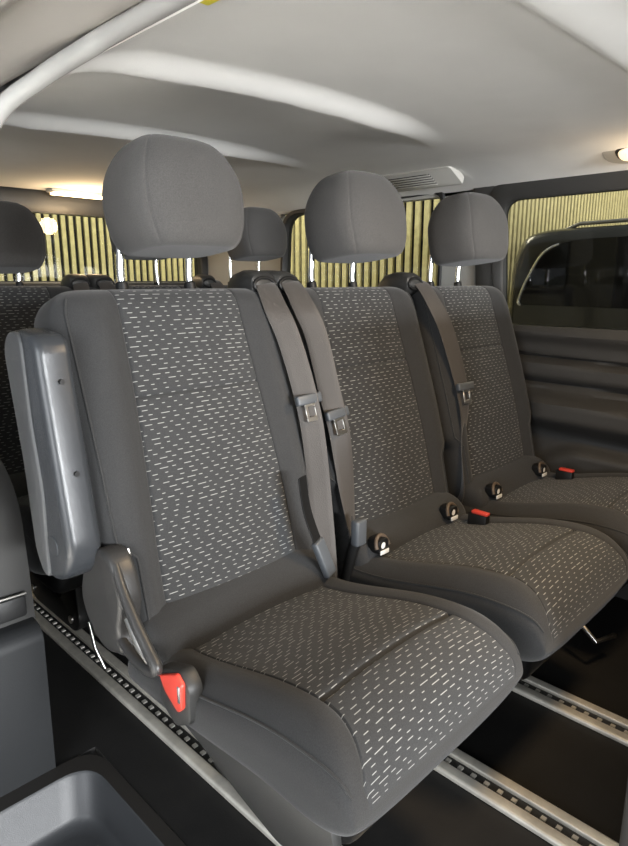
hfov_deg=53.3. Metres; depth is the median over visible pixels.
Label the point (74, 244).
window
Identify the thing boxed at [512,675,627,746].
rail
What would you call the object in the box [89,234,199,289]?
passenger seat
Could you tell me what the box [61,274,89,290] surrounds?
belt
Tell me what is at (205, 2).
tag
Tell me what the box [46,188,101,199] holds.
recessed light
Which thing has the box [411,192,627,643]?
passenger seat
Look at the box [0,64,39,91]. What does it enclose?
trim
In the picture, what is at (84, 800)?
tray
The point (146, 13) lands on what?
trim
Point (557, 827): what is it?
rail
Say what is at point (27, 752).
panel
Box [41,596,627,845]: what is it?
floor
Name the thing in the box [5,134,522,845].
passenger seat
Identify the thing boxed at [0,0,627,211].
ceiling
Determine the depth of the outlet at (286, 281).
1.38 m
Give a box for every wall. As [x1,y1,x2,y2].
[0,186,207,281]
[207,190,475,285]
[508,190,627,307]
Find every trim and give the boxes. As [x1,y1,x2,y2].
[0,0,142,86]
[0,0,197,128]
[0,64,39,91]
[473,186,494,285]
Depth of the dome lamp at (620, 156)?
1.73 m
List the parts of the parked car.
chrome trim, roof rail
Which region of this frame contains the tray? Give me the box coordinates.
[0,755,185,845]
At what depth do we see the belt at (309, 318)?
1.37 m
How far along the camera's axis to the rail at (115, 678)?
1.51 m
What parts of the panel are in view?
trim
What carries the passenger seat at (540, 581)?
on the floor
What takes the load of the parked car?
on the ground garage
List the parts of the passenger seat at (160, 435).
armrest, armrest, headrest post, recliner lever, backrest, headrest post, backrest panel, leg, cushion panel, seat frame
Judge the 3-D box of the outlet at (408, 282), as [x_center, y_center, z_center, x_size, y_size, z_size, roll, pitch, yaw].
[0.245,-0.372,1.784,0.144,0.114,0.102,12,18,43]
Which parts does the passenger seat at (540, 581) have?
headrest post, headrest post, backrest, backrest panel, cushion panel, seat frame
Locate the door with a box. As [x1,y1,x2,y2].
[513,324,627,599]
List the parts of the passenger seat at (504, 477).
headrest post, headrest post, backrest, backrest panel, cushion panel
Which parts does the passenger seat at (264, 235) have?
headrest post, headrest post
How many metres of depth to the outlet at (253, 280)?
1.34 m
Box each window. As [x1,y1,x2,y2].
[0,187,205,285]
[0,213,195,280]
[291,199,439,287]
[489,170,627,329]
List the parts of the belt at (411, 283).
tongue blade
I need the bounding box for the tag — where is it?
[174,0,218,15]
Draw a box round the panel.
[0,459,55,796]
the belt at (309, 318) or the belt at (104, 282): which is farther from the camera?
the belt at (104, 282)
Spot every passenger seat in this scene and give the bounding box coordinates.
[0,201,89,630]
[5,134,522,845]
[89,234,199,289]
[223,207,286,287]
[283,170,627,679]
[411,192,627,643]
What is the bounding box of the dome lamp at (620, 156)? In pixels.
[602,148,627,163]
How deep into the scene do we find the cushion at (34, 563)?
1.46 m
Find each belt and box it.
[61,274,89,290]
[86,274,114,289]
[193,275,224,288]
[227,270,336,577]
[263,270,354,537]
[378,272,473,502]
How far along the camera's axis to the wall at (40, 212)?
2.79 m
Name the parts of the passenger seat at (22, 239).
headrest post, cushion panel, backrest panel, seat frame, backrest, leg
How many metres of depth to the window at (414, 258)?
4.08 m
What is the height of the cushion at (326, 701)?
0.166 m
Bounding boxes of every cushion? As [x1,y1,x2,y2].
[19,505,46,574]
[128,577,522,836]
[337,513,627,661]
[463,472,627,555]
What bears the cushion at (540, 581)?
on the passenger seat at (540, 581)
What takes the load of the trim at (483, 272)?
attached to the wall at (217, 263)
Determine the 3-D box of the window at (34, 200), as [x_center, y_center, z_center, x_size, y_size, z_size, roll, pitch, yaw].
[-1.151,-0.792,2.716,0.055,0.402,1.611,12,18,43]
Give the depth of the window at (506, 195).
1.98 m
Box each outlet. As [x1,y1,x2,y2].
[227,270,276,291]
[263,270,299,295]
[378,272,422,295]
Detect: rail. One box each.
[32,591,281,845]
[433,748,618,845]
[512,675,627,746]
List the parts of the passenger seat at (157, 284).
backrest, backrest panel, headrest post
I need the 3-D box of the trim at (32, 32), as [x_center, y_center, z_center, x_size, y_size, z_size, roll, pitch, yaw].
[0.120,-0.406,0.237,2.080,0.114,0.225,12,18,43]
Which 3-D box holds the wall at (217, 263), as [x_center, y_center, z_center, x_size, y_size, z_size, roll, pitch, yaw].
[0.737,-0.161,2.131,3.720,1.370,0.075,12,18,43]
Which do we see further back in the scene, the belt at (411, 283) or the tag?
the belt at (411, 283)
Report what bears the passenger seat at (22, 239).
on the rail at (115, 678)
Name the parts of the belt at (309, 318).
tongue blade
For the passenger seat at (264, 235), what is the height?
1.260 m
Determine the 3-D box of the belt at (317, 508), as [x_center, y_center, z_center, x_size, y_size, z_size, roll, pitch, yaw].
[-0.067,0.015,1.375,0.109,0.687,0.394,-8,15,-31]
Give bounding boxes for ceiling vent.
[383,166,463,191]
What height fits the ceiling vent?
0.065 m
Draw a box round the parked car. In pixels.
[509,218,627,329]
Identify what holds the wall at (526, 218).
on the ground garage
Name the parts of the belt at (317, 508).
tongue blade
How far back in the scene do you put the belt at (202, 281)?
2.42 m
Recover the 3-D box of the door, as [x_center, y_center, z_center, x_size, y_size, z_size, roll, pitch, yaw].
[1.313,0.216,1.586,1.935,0.835,0.121,12,18,43]

